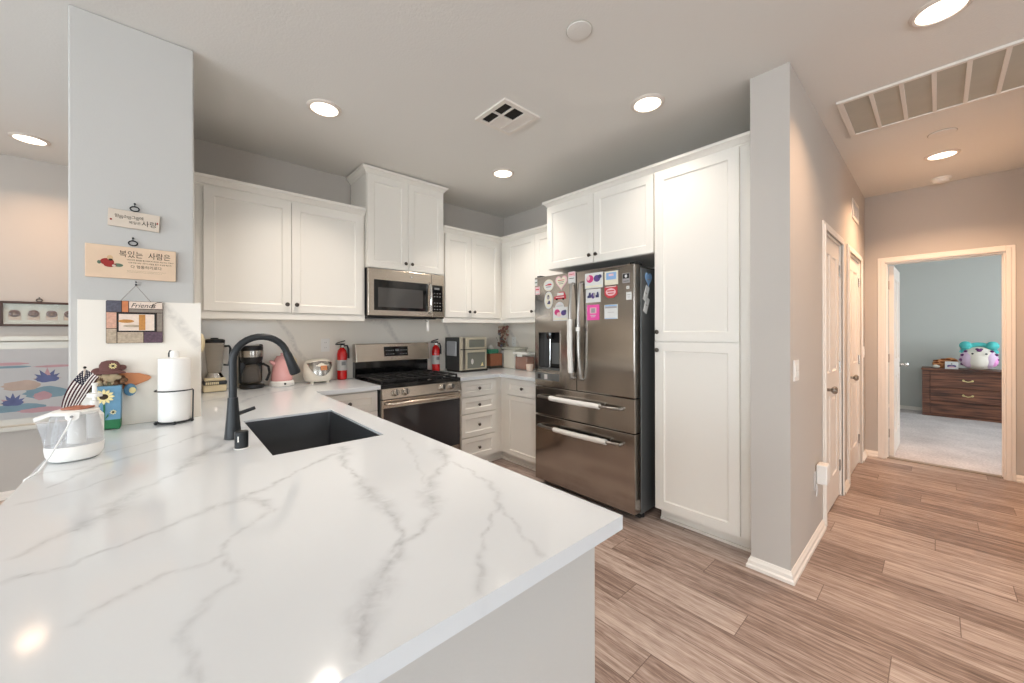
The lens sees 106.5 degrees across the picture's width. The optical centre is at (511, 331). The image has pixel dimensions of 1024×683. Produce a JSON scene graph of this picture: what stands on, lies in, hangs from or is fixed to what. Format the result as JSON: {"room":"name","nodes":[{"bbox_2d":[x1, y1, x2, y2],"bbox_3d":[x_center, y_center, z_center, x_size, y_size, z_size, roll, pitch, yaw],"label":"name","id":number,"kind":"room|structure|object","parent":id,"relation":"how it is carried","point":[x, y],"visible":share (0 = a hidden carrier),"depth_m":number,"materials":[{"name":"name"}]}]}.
{"room":"kitchen","nodes":[
{"label":"kitchen","id":0,"kind":"room"},
{"bbox_2d":[0,154,68,491],"bbox_3d":[-5.335,-0.036,2.074,4.700,2.780,0.160,0,0,-42],"label":"wall","id":1,"kind":"structure","parent":0,"point":[33,193],"depth_m":3.17,"materials":[{"name":"grey paint"}]},
{"bbox_2d":[0,490,14,500],"bbox_3d":[-4.423,1.321,1.143,4.407,0.062,2.440,0,0,-42],"label":"baseboard","id":2,"kind":"structure","parent":1,"relation":"attached to","point":[3,495],"depth_m":3.08,"materials":[{"name":"white"}]},
{"bbox_2d":[0,336,68,432],"bbox_3d":[-4.079,0.421,3.071,1.040,0.766,0.034,0,0,-42],"label":"painting","id":3,"kind":"object","parent":1,"relation":"attached to","point":[34,370],"visible":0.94,"depth_m":3.17,"materials":[{"name":"multicoloured paper"}]},
{"bbox_2d":[0,297,68,326],"bbox_3d":[-3.888,-0.166,3.252,0.572,0.244,0.031,0,0,-42],"label":"shadow box","id":4,"kind":"object","parent":1,"relation":"attached to","point":[12,313],"visible":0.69,"depth_m":3.18,"materials":[{"name":"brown wood"}]},
{"bbox_2d":[68,4,193,424],"bbox_3d":[-2.648,-0.042,2.778,0.424,2.780,2.608,0,0,-42],"label":"wall","id":5,"kind":"structure","parent":0,"point":[131,90],"depth_m":1.78,"materials":[{"name":"grey paint"}]},
{"bbox_2d":[85,237,175,281],"bbox_3d":[-1.777,-0.344,1.794,0.302,0.197,0.020,0,0,-42],"label":"sign","id":6,"kind":"object","parent":5,"relation":"attached to","point":[101,260],"visible":1,"depth_m":1.78,"materials":[{"name":"brown wood"}]},
{"bbox_2d":[97,255,122,266],"bbox_3d":[-1.825,-0.321,1.739,0.082,0.054,0.001,0,0,-42],"label":"picture","id":7,"kind":"object","parent":6,"relation":"attached to","point":[102,260],"depth_m":1.74,"materials":[{"name":"red"}]},
{"bbox_2d":[108,203,159,232],"bbox_3d":[-1.774,-0.542,1.799,0.176,0.125,0.017,0,0,-42],"label":"sign","id":8,"kind":"object","parent":5,"relation":"attached to","point":[116,217],"visible":1,"depth_m":1.79,"materials":[{"name":"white wood"}]},
{"bbox_2d":[106,281,162,343],"bbox_3d":[-1.766,-0.091,1.794,0.190,0.289,0.024,0,0,-42],"label":"plaque","id":9,"kind":"object","parent":5,"relation":"hanging from","point":[126,321],"visible":1,"depth_m":1.78,"materials":[{"name":"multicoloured wood"}]},
{"bbox_2d":[117,313,155,331],"bbox_3d":[-1.755,-0.044,1.791,0.131,0.088,0.005,0,0,-42],"label":"picture","id":10,"kind":"object","parent":9,"relation":"attached to","point":[126,322],"depth_m":1.79,"materials":[{"name":"white paper"}]},
{"bbox_2d":[77,299,200,424],"bbox_3d":[-2.126,0.145,2.238,0.421,0.575,1.136,0,0,-42],"label":"backsplash","id":11,"kind":"structure","parent":5,"relation":"attached to","point":[181,321],"depth_m":1.81,"materials":[{"name":"stone"}]},
{"bbox_2d":[201,334,204,351],"bbox_3d":[-1.987,0.072,2.436,0.050,0.120,0.048,0,0,-42],"label":"night light","id":12,"kind":"object","parent":11,"relation":"attached to","point":[202,335],"visible":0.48,"depth_m":2.43,"materials":[{"name":"beige plastic"}]},
{"bbox_2d":[194,138,503,416],"bbox_3d":[-1.214,-0.045,3.945,3.270,2.780,0.150,0,0,-42],"label":"wall","id":13,"kind":"structure","parent":0,"point":[210,158],"depth_m":3.24,"materials":[{"name":"grey paint"}]},
{"bbox_2d":[194,171,366,320],"bbox_3d":[-1.796,-0.571,3.035,1.138,0.964,0.396,0,0,-42],"label":"upper cabinet","id":14,"kind":"object","parent":13,"relation":"attached to","point":[261,252],"visible":0.89,"depth_m":2.84,"materials":[{"name":"white wood"}]},
{"bbox_2d":[201,319,503,389],"bbox_3d":[-1.223,0.144,3.825,3.044,0.572,0.015,0,0,-42],"label":"backsplash","id":15,"kind":"structure","parent":13,"relation":"attached to","point":[303,338],"depth_m":3.38,"materials":[{"name":"stone"}]},
{"bbox_2d":[321,339,329,351],"bbox_3d":[-1.664,0.120,3.412,0.072,0.116,0.008,0,0,-42],"label":"wall outlet","id":16,"kind":"object","parent":15,"relation":"attached to","point":[325,343],"visible":1,"depth_m":3.41,"materials":[{"name":"white plastic"}]},
{"bbox_2d":[346,163,448,274],"bbox_3d":[-1.078,-0.991,3.665,0.849,0.865,0.420,0,0,-42],"label":"upper cabinet","id":17,"kind":"object","parent":13,"relation":"attached to","point":[403,219],"visible":0.97,"depth_m":3.49,"materials":[{"name":"white wood"}]},
{"bbox_2d":[364,267,443,319],"bbox_3d":[-1.066,-0.335,3.652,0.755,0.438,0.448,0,0,-42],"label":"microwave","id":18,"kind":"object","parent":17,"relation":"attached to","point":[388,294],"visible":0.95,"depth_m":3.49,"materials":[{"name":"silver metal"}]},
{"bbox_2d":[442,225,501,323],"bbox_3d":[-0.509,-0.574,4.193,0.778,0.964,0.396,0,0,-42],"label":"upper cabinet","id":19,"kind":"object","parent":13,"relation":"attached to","point":[471,259],"visible":0.88,"depth_m":4.03,"materials":[{"name":"white wood"}]},
{"bbox_2d":[0,0,1023,217],"bbox_3d":[1.494,-1.487,1.804,14.500,0.108,9.800,0,0,-42],"label":"ceiling","id":20,"kind":"structure","parent":0,"point":[410,81],"depth_m":2.17,"materials":[{"name":"white paint"}]},
{"bbox_2d":[7,132,50,145],"bbox_3d":[-3.577,-1.424,2.838,0.204,0.012,0.204,0,0,-42],"label":"recessed light","id":21,"kind":"object","parent":20,"relation":"in","point":[22,137],"visible":1,"depth_m":2.83,"materials":[{"name":"beige plastic"}]},
{"bbox_2d":[12,135,45,144],"bbox_3d":[-3.577,-1.427,2.838,0.162,0.006,0.162,0,0,-42],"label":"diffuser","id":22,"kind":"object","parent":21,"relation":"attached to","point":[29,139],"depth_m":2.83,"materials":[{"name":"beige plastic"}]},
{"bbox_2d":[307,99,341,117],"bbox_3d":[-1.204,-1.429,2.457,0.204,0.012,0.204,0,0,-42],"label":"recessed light","id":23,"kind":"object","parent":20,"relation":"in","point":[321,107],"visible":1,"depth_m":2.45,"materials":[{"name":"beige plastic"}]},
{"bbox_2d":[311,102,337,115],"bbox_3d":[-1.204,-1.432,2.457,0.162,0.006,0.162,0,0,-42],"label":"diffuser","id":24,"kind":"object","parent":23,"relation":"attached to","point":[319,108],"depth_m":2.45,"materials":[{"name":"beige plastic"}]},
{"bbox_2d":[492,168,513,177],"bbox_3d":[-0.081,-1.431,3.467,0.204,0.012,0.204,0,0,-42],"label":"recessed light","id":25,"kind":"object","parent":20,"relation":"in","point":[501,172],"visible":1,"depth_m":3.46,"materials":[{"name":"beige plastic"}]},
{"bbox_2d":[494,170,511,176],"bbox_3d":[-0.081,-1.434,3.467,0.162,0.006,0.162,0,0,-42],"label":"diffuser","id":26,"kind":"object","parent":25,"relation":"attached to","point":[497,173],"depth_m":3.46,"materials":[{"name":"beige"}]},
{"bbox_2d":[475,98,539,135],"bbox_3d":[-0.032,-1.431,2.567,0.310,0.012,0.310,0,0,-42],"label":"ceiling vent","id":27,"kind":"object","parent":20,"relation":"in","point":[507,117],"visible":1,"depth_m":2.55,"materials":[{"name":"white metal"}]},
{"bbox_2d":[631,93,664,112],"bbox_3d":[0.854,-1.433,2.412,0.204,0.012,0.204,0,0,-42],"label":"recessed light","id":28,"kind":"object","parent":20,"relation":"in","point":[646,103],"visible":1,"depth_m":2.40,"materials":[{"name":"beige plastic"}]},
{"bbox_2d":[634,97,660,111],"bbox_3d":[0.854,-1.436,2.412,0.162,0.006,0.162,0,0,-42],"label":"diffuser","id":29,"kind":"object","parent":28,"relation":"attached to","point":[641,104],"depth_m":2.41,"materials":[{"name":"beige plastic"}]},
{"bbox_2d":[836,38,1023,136],"bbox_3d":[2.544,-1.436,2.304,0.610,0.014,0.830,0,0,-42],"label":"ceiling vent","id":30,"kind":"object","parent":20,"relation":"in","point":[997,71],"visible":1,"depth_m":2.28,"materials":[{"name":"white metal"}]},
{"bbox_2d":[908,0,973,27],"bbox_3d":[1.916,-1.436,1.709,0.204,0.012,0.204,0,0,-42],"label":"recessed light","id":31,"kind":"object","parent":20,"relation":"in","point":[933,12],"visible":1,"depth_m":1.72,"materials":[{"name":"beige plastic"}]},
{"bbox_2d":[930,175,951,183],"bbox_3d":[4.044,-1.425,3.605,0.136,0.043,0.136,0,0,-42],"label":"smoke detector","id":32,"kind":"object","parent":20,"relation":"attached to","point":[942,179],"visible":1,"depth_m":3.58,"materials":[{"name":"white plastic"}]},
{"bbox_2d":[924,149,960,160],"bbox_3d":[3.510,-1.439,3.123,0.204,0.012,0.204,0,0,-42],"label":"recessed light","id":33,"kind":"object","parent":20,"relation":"in","point":[948,153],"visible":1,"depth_m":3.11,"materials":[{"name":"beige plastic"}]},
{"bbox_2d":[928,151,956,159],"bbox_3d":[3.510,-1.442,3.123,0.162,0.006,0.162,0,0,-42],"label":"diffuser","id":34,"kind":"object","parent":33,"relation":"attached to","point":[939,155],"depth_m":3.12,"materials":[{"name":"beige plastic"}]},
{"bbox_2d":[0,409,1023,682],"bbox_3d":[1.501,1.362,1.804,14.500,0.054,9.800,0,0,-42],"label":"floor","id":35,"kind":"structure","parent":0,"point":[915,574],"depth_m":1.98,"materials":[{"name":"wood"}]},
{"bbox_2d":[325,390,376,415],"bbox_3d":[-1.447,0.905,3.144,0.474,0.881,0.631,0,0,-42],"label":"base cabinet","id":36,"kind":"object","parent":35,"relation":"on","point":[366,401],"visible":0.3,"depth_m":3.01,"materials":[{"name":"white wood"}]},
{"bbox_2d":[352,342,461,449],"bbox_3d":[-0.958,0.729,3.536,0.754,1.232,0.734,0,0,-42],"label":"gas range","id":37,"kind":"object","parent":35,"relation":"on","point":[414,397],"visible":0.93,"depth_m":3.45,"materials":[{"name":"silver metal"}]},
{"bbox_2d":[459,377,500,461],"bbox_3d":[-0.492,0.903,4.002,0.544,0.881,0.631,0,0,-42],"label":"base cabinet","id":38,"kind":"object","parent":35,"relation":"on","point":[480,399],"visible":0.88,"depth_m":3.80,"materials":[{"name":"white wood"}]},
{"bbox_2d":[379,547,594,682],"bbox_3d":[-0.903,0.904,1.553,0.831,0.881,2.440,0,0,-42],"label":"base cabinet","id":39,"kind":"object","parent":35,"relation":"on","point":[545,633],"visible":0.03,"depth_m":0.76,"materials":[{"name":"grey paint"}]},
{"bbox_2d":[0,378,622,682],"bbox_3d":[-1.029,0.414,1.861,1.578,0.098,3.163,0,0,-42],"label":"countertop","id":40,"kind":"structure","parent":39,"relation":"on","point":[170,553],"depth_m":0.76,"materials":[{"name":"stone"}]},
{"bbox_2d":[33,407,104,462],"bbox_3d":[-1.491,0.347,1.299,0.148,0.168,0.130,0,0,-10],"label":"humidifier","id":41,"kind":"object","parent":40,"relation":"on","point":[77,447],"visible":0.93,"depth_m":1.28,"materials":[{"name":"white plastic"}]},
{"bbox_2d":[23,418,71,480],"bbox_3d":[-1.421,0.809,1.146,0.037,1.055,0.220,0,0,-18],"label":"power cord","id":42,"kind":"object","parent":41,"relation":"attached to","point":[70,420],"visible":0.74,"depth_m":1.18,"materials":[{"name":"white plastic"}]},
{"bbox_2d":[61,366,98,407],"bbox_3d":[-1.568,0.279,1.395,0.093,0.306,0.054,0,0,-42],"label":"flag","id":43,"kind":"object","parent":40,"relation":"on","point":[80,386],"visible":0.91,"depth_m":1.38,"materials":[{"name":"multicoloured fabric"}]},
{"bbox_2d":[86,383,103,437],"bbox_3d":[-1.529,0.309,1.402,0.048,0.244,0.048,0,0,-42],"label":"pump bottle","id":44,"kind":"object","parent":40,"relation":"on","point":[94,421],"visible":0.8,"depth_m":1.39,"materials":[{"name":"white plastic"}]},
{"bbox_2d":[97,384,122,429],"bbox_3d":[-1.796,0.337,1.701,0.087,0.192,0.078,0,0,-42],"label":"gift bag","id":45,"kind":"object","parent":40,"relation":"on","point":[110,403],"visible":0.77,"depth_m":1.69,"materials":[{"name":"blue paper"}]},
{"bbox_2d":[88,360,136,395],"bbox_3d":[-1.804,0.213,1.713,0.176,0.169,0.063,0,0,-44],"label":"doll","id":46,"kind":"object","parent":45,"relation":"in","point":[108,372],"visible":0.8,"depth_m":1.71,"materials":[{"name":"red"}]},
{"bbox_2d":[117,373,150,388],"bbox_3d":[-1.770,0.228,1.782,0.131,0.077,0.009,0,0,-42],"label":"board","id":47,"kind":"object","parent":45,"relation":"on","point":[133,378],"visible":0.55,"depth_m":1.79,"materials":[{"name":"orange wood"}]},
{"bbox_2d":[153,350,193,424],"bbox_3d":[-1.607,0.259,1.821,0.144,0.344,0.142,0,0,-42],"label":"paper towel holder","id":48,"kind":"object","parent":40,"relation":"on","point":[192,389],"visible":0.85,"depth_m":1.81,"materials":[{"name":"grey metal"}]},
{"bbox_2d":[158,350,190,422],"bbox_3d":[-1.611,0.255,1.826,0.118,0.331,0.118,0,0,-42],"label":"paper towel roll","id":49,"kind":"object","parent":48,"relation":"on","point":[174,372],"visible":1,"depth_m":1.78,"materials":[{"name":"white paper"}]},
{"bbox_2d":[202,338,231,392],"bbox_3d":[-2.154,0.237,2.797,0.170,0.386,0.141,0,0,-42],"label":"blender","id":50,"kind":"object","parent":40,"relation":"on","point":[213,381],"visible":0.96,"depth_m":2.75,"materials":[{"name":"beige plastic"}]},
{"bbox_2d":[238,344,270,388],"bbox_3d":[-1.986,0.264,2.956,0.207,0.332,0.187,0,0,-42],"label":"coffee maker","id":51,"kind":"object","parent":40,"relation":"on","point":[250,357],"visible":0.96,"depth_m":2.93,"materials":[{"name":"black plastic"}]},
{"bbox_2d":[224,333,300,439],"bbox_3d":[-1.048,0.219,1.619,0.275,0.423,0.059,0,0,-42],"label":"faucet","id":52,"kind":"object","parent":40,"relation":"on","point":[232,424],"visible":0.96,"depth_m":1.54,"materials":[{"name":"grey metal"}]},
{"bbox_2d":[269,353,296,386],"bbox_3d":[-1.847,0.301,3.072,0.174,0.260,0.174,0,0,3],"label":"electric kettle","id":53,"kind":"object","parent":40,"relation":"on","point":[280,376],"visible":0.83,"depth_m":3.01,"materials":[{"name":"pink plastic"}]},
{"bbox_2d":[245,411,378,454],"bbox_3d":[-0.917,0.555,1.723,0.449,0.232,0.749,0,0,-42],"label":"sink","id":54,"kind":"object","parent":40,"relation":"in","point":[283,435],"visible":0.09,"depth_m":1.98,"materials":[{"name":"grey"}]},
{"bbox_2d":[302,358,332,383],"bbox_3d":[-1.646,0.329,3.252,0.237,0.207,0.218,0,0,-42],"label":"rice cooker","id":55,"kind":"object","parent":40,"relation":"on","point":[315,369],"visible":1,"depth_m":3.17,"materials":[{"name":"beige plastic"}]},
{"bbox_2d":[335,340,349,379],"bbox_3d":[-1.534,0.255,3.458,0.091,0.352,0.101,0,0,11],"label":"fire extinguisher","id":56,"kind":"object","parent":40,"relation":"on","point":[342,354],"visible":1,"depth_m":3.43,"materials":[{"name":"red metal"}]},
{"bbox_2d":[497,451,505,458],"bbox_3d":[-0.114,1.293,4.053,0.084,0.100,0.096,0,0,-42],"label":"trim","id":57,"kind":"structure","parent":35,"relation":"on","point":[500,454],"depth_m":4.05,"materials":[{"name":"white"}]},
{"bbox_2d":[501,377,535,470],"bbox_3d":[0.298,0.901,3.924,0.631,0.881,0.648,0,0,-42],"label":"base cabinet","id":58,"kind":"object","parent":35,"relation":"on","point":[518,397],"visible":0.47,"depth_m":3.77,"materials":[{"name":"white wood"}]},
{"bbox_2d":[442,367,534,381],"bbox_3d":[-0.085,0.445,3.988,1.135,0.032,1.262,0,0,-42],"label":"countertop","id":59,"kind":"structure","parent":58,"relation":"on","point":[520,374],"depth_m":3.86,"materials":[{"name":"stone"}]},
{"bbox_2d":[431,339,440,370],"bbox_3d":[-0.814,0.253,4.106,0.091,0.352,0.101,0,0,11],"label":"fire extinguisher","id":60,"kind":"object","parent":59,"relation":"on","point":[436,351],"visible":0.92,"depth_m":4.08,"materials":[{"name":"red metal"}]},
{"bbox_2d":[445,337,487,372],"bbox_3d":[-0.493,0.244,4.213,0.360,0.369,0.324,0,0,-42],"label":"toaster oven","id":61,"kind":"object","parent":59,"relation":"on","point":[471,356],"visible":1,"depth_m":4.10,"materials":[{"name":"grey metal"}]},
{"bbox_2d":[447,341,456,355],"bbox_3d":[-0.649,0.180,4.100,0.012,0.157,0.185,0,0,-42],"label":"dish towel","id":62,"kind":"object","parent":61,"relation":"hanging from","point":[451,345],"visible":1,"depth_m":4.09,"materials":[{"name":"grey fabric"}]},
{"bbox_2d":[487,353,502,368],"bbox_3d":[-0.233,0.343,4.544,0.184,0.171,0.160,0,0,-42],"label":"wicker box","id":63,"kind":"object","parent":59,"relation":"on","point":[494,360],"visible":0.72,"depth_m":4.47,"materials":[{"name":"brown wicker"}]},
{"bbox_2d":[487,345,498,353],"bbox_3d":[-0.250,0.204,4.529,0.145,0.104,0.110,0,0,-42],"label":"tissue box","id":64,"kind":"object","parent":63,"relation":"on","point":[490,350],"visible":0.77,"depth_m":4.50,"materials":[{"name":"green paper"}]},
{"bbox_2d":[496,325,508,366],"bbox_3d":[-0.101,0.174,4.692,0.182,0.507,0.137,0,0,-42],"label":"flower vase","id":65,"kind":"object","parent":59,"relation":"on","point":[502,331],"visible":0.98,"depth_m":4.67,"materials":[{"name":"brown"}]},
{"bbox_2d":[502,347,527,368],"bbox_3d":[0.031,0.305,4.519,0.206,0.244,0.236,0,0,-42],"label":"storage bin","id":66,"kind":"object","parent":59,"relation":"on","point":[509,357],"visible":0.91,"depth_m":4.45,"materials":[{"name":"beige plastic"}]},
{"bbox_2d":[513,352,534,369],"bbox_3d":[0.142,0.329,4.303,0.165,0.197,0.228,0,0,-42],"label":"food container","id":67,"kind":"object","parent":59,"relation":"on","point":[521,361],"visible":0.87,"depth_m":4.25,"materials":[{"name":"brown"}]},
{"bbox_2d":[535,261,655,517],"bbox_3d":[0.774,0.423,3.249,0.816,1.835,0.972,0,0,-42],"label":"refrigerator","id":68,"kind":"object","parent":35,"relation":"on","point":[614,359],"depth_m":2.88,"materials":[{"name":"silver metal"}]},
{"bbox_2d":[545,292,552,308],"bbox_3d":[0.312,-0.268,3.268,0.004,0.144,0.092,0,0,-42],"label":"magnet","id":69,"kind":"object","parent":68,"relation":"attached to","point":[548,297],"visible":1,"depth_m":3.27,"materials":[{"name":"white"}]},
{"bbox_2d":[544,279,553,290],"bbox_3d":[0.312,-0.396,3.267,0.004,0.100,0.115,0,0,-42],"label":"magnet","id":70,"kind":"object","parent":68,"relation":"attached to","point":[548,284],"visible":1,"depth_m":3.27,"materials":[{"name":"beige plastic"}]},
{"bbox_2d":[554,292,565,299],"bbox_3d":[0.398,-0.296,3.173,0.004,0.067,0.125,0,0,-42],"label":"magnet","id":71,"kind":"object","parent":68,"relation":"attached to","point":[561,295],"visible":1,"depth_m":3.17,"materials":[{"name":"red"}]},
{"bbox_2d":[553,307,567,320],"bbox_3d":[0.401,-0.146,3.169,0.004,0.111,0.160,0,0,-42],"label":"magnet","id":72,"kind":"object","parent":68,"relation":"attached to","point":[560,313],"visible":0.99,"depth_m":3.17,"materials":[{"name":"white paper"}]},
{"bbox_2d":[555,276,566,289],"bbox_3d":[0.407,-0.400,3.162,0.004,0.122,0.125,0,0,-42],"label":"magnet","id":73,"kind":"object","parent":68,"relation":"attached to","point":[560,282],"visible":1,"depth_m":3.16,"materials":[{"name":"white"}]},
{"bbox_2d":[568,271,574,283],"bbox_3d":[0.481,-0.437,3.080,0.004,0.092,0.072,0,0,-42],"label":"magnet","id":74,"kind":"object","parent":68,"relation":"attached to","point":[571,275],"visible":0.98,"depth_m":3.08,"materials":[{"name":"white paper"}]},
{"bbox_2d":[587,304,598,319],"bbox_3d":[0.621,-0.147,2.925,0.004,0.117,0.112,0,0,-42],"label":"magnet","id":75,"kind":"object","parent":68,"relation":"attached to","point":[592,310],"visible":1,"depth_m":2.92,"materials":[{"name":"pink paper"}]},
{"bbox_2d":[586,288,600,302],"bbox_3d":[0.620,-0.275,2.925,0.004,0.102,0.135,0,0,-42],"label":"magnet","id":76,"kind":"object","parent":68,"relation":"attached to","point":[592,295],"visible":1,"depth_m":2.92,"materials":[{"name":"white paper"}]},
{"bbox_2d":[585,272,602,288],"bbox_3d":[0.624,-0.391,2.921,0.004,0.117,0.165,0,0,-42],"label":"magnet","id":77,"kind":"object","parent":68,"relation":"attached to","point":[592,280],"visible":1,"depth_m":2.92,"materials":[{"name":"white paper"}]},
{"bbox_2d":[604,286,616,297],"bbox_3d":[0.725,-0.291,2.808,0.004,0.087,0.108,0,0,-42],"label":"magnet","id":78,"kind":"object","parent":68,"relation":"attached to","point":[609,291],"visible":1,"depth_m":2.81,"materials":[{"name":"red"}]},
{"bbox_2d":[604,304,617,318],"bbox_3d":[0.726,-0.146,2.808,0.004,0.105,0.112,0,0,-42],"label":"magnet","id":79,"kind":"object","parent":68,"relation":"attached to","point":[610,311],"visible":1,"depth_m":2.80,"materials":[{"name":"white paper"}]},
{"bbox_2d":[605,270,617,284],"bbox_3d":[0.728,-0.394,2.806,0.004,0.100,0.112,0,0,-42],"label":"magnet","id":80,"kind":"object","parent":68,"relation":"attached to","point":[611,277],"visible":1,"depth_m":2.80,"materials":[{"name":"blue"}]},
{"bbox_2d":[622,273,629,282],"bbox_3d":[0.809,-0.381,2.715,0.004,0.070,0.058,0,0,-42],"label":"magnet","id":81,"kind":"object","parent":68,"relation":"attached to","point":[625,276],"visible":1,"depth_m":2.71,"materials":[{"name":"grey plastic"}]},
{"bbox_2d":[645,273,651,286],"bbox_3d":[0.999,-0.379,2.799,0.095,0.100,0.003,0,0,-42],"label":"magnet","id":82,"kind":"object","parent":68,"relation":"attached to","point":[648,278],"visible":1,"depth_m":2.80,"materials":[{"name":"blue plastic"}]},
{"bbox_2d":[652,131,750,552],"bbox_3d":[1.431,0.080,2.668,0.634,2.518,0.627,0,0,-42],"label":"pantry cabinet","id":83,"kind":"object","parent":35,"relation":"on","point":[702,349],"visible":0.78,"depth_m":2.46,"materials":[{"name":"white wood"}]},
{"bbox_2d":[921,366,1001,422],"bbox_3d":[7.214,0.949,5.665,0.460,0.747,1.566,0,0,-42],"label":"dresser","id":84,"kind":"object","parent":35,"relation":"on","point":[960,393],"visible":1,"depth_m":5.79,"materials":[{"name":"brown wood"}]},
{"bbox_2d":[932,358,958,367],"bbox_3d":[6.808,0.491,6.014,0.150,0.170,0.279,0,0,-42],"label":"plush toy","id":85,"kind":"object","parent":84,"relation":"on","point":[939,363],"visible":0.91,"depth_m":6.01,"materials":[{"name":"orange fabric"}]},
{"bbox_2d":[945,361,957,368],"bbox_3d":[6.783,0.518,5.904,0.013,0.114,0.136,0,0,-42],"label":"card","id":86,"kind":"object","parent":84,"relation":"on","point":[948,365],"visible":1,"depth_m":5.90,"materials":[{"name":"white paper"}]},
{"bbox_2d":[959,341,999,369],"bbox_3d":[7.016,0.361,5.752,0.260,0.429,0.391,0,0,-42],"label":"plush toy","id":87,"kind":"object","parent":84,"relation":"on","point":[977,355],"visible":1,"depth_m":5.69,"materials":[{"name":"white fabric"}]},
{"bbox_2d":[504,205,654,268],"bbox_3d":[0.948,-0.050,3.799,0.150,2.780,2.958,0,0,-42],"label":"wall","id":88,"kind":"structure","parent":0,"point":[535,217],"depth_m":4.55,"materials":[{"name":"grey paint"}]},
{"bbox_2d":[504,323,534,355],"bbox_3d":[0.331,0.141,4.361,0.015,0.572,1.264,0,0,-42],"label":"backsplash","id":89,"kind":"structure","parent":88,"relation":"attached to","point":[524,333],"depth_m":4.59,"materials":[{"name":"stone"}]},
{"bbox_2d":[483,224,564,323],"bbox_3d":[0.180,-0.576,4.216,0.371,0.964,1.272,0,0,-42],"label":"upper cabinet","id":90,"kind":"object","parent":88,"relation":"attached to","point":[523,253],"visible":0.43,"depth_m":4.08,"materials":[{"name":"white wood"}]},
{"bbox_2d":[542,165,654,272],"bbox_3d":[0.859,-0.869,3.301,0.634,0.617,1.072,0,0,-42],"label":"upper cabinet","id":91,"kind":"object","parent":88,"relation":"attached to","point":[611,222],"visible":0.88,"depth_m":3.04,"materials":[{"name":"white wood"}]},
{"bbox_2d":[750,62,864,570],"bbox_3d":[2.588,-0.053,3.160,3.135,2.780,0.188,0,0,-42],"label":"wall","id":92,"kind":"structure","parent":0,"point":[800,179],"depth_m":2.15,"materials":[{"name":"grey paint"}]},
{"bbox_2d":[746,519,826,585],"bbox_3d":[1.732,1.308,2.387,0.867,0.062,0.228,0,0,-42],"label":"baseboard","id":93,"kind":"structure","parent":92,"relation":"attached to","point":[791,577],"depth_m":2.14,"materials":[{"name":"white wood"}]},
{"bbox_2d":[793,359,798,381],"bbox_3d":[1.572,0.214,2.113,0.105,0.116,0.010,0,0,-42],"label":"light switch","id":94,"kind":"object","parent":92,"relation":"attached to","point":[795,362],"visible":1,"depth_m":2.09,"materials":[{"name":"white plastic"}]},
{"bbox_2d":[814,470,816,490],"bbox_3d":[1.939,0.948,2.444,0.070,0.120,0.006,0,0,-42],"label":"outlet plate","id":95,"kind":"object","parent":92,"relation":"attached to","point":[815,472],"depth_m":2.43,"materials":[{"name":"grey plastic"}]},
{"bbox_2d":[814,462,829,495],"bbox_3d":[1.976,0.947,2.440,0.120,0.202,0.062,0,0,-42],"label":"plug","id":96,"kind":"object","parent":92,"relation":"attached to","point":[822,472],"visible":1,"depth_m":2.42,"materials":[{"name":"white plastic"}]},
{"bbox_2d":[822,220,844,526],"bbox_3d":[2.404,0.288,2.905,0.828,2.099,0.185,0,0,-42],"label":"door","id":97,"kind":"structure","parent":92,"relation":"in","point":[833,248],"depth_m":2.95,"materials":[{"name":"white wood"}]},
{"bbox_2d":[847,244,862,484],"bbox_3d":[3.220,0.286,3.639,0.913,2.099,0.185,0,0,-42],"label":"door","id":98,"kind":"structure","parent":92,"relation":"in","point":[854,260],"depth_m":3.72,"materials":[{"name":"white wood"}]},
{"bbox_2d":[852,198,858,224],"bbox_3d":[3.271,-1.140,3.643,0.380,0.180,0.010,0,0,-42],"label":"air vent","id":99,"kind":"object","parent":92,"relation":"in","point":[855,208],"visible":1,"depth_m":3.65,"materials":[{"name":"white"}]},
{"bbox_2d":[863,449,877,460],"bbox_3d":[3.734,1.303,3.993,0.321,0.062,0.102,0,0,-42],"label":"baseboard","id":100,"kind":"structure","parent":92,"relation":"attached to","point":[866,453],"depth_m":4.07,"materials":[{"name":"white wood"}]},
{"bbox_2d":[865,167,1023,475],"bbox_3d":[5.322,-0.059,2.554,0.120,2.780,5.800,0,0,-42],"label":"wall","id":101,"kind":"structure","parent":0,"point":[987,210],"depth_m":3.72,"materials":[{"name":"grey paint"}]},
{"bbox_2d":[878,244,1015,481],"bbox_3d":[4.496,0.278,4.014,0.881,2.109,0.890,0,0,-42],"label":"door","id":102,"kind":"structure","parent":101,"relation":"in","point":[888,407],"depth_m":3.88,"materials":[{"name":"white wood"}]},
{"bbox_2d":[888,255,1001,406],"bbox_3d":[6.295,-0.061,4.437,3.845,2.780,4.300,0,0,-42],"label":"wall","id":103,"kind":"structure","parent":0,"point":[944,304],"depth_m":6.24,"materials":[{"name":"grey paint"}]},
{"bbox_2d":[900,405,921,410],"bbox_3d":[7.572,1.295,5.610,0.021,0.062,3.940,0,0,-42],"label":"baseboard","id":104,"kind":"structure","parent":103,"relation":"attached to","point":[901,406],"depth_m":6.49,"materials":[{"name":"white wood"}]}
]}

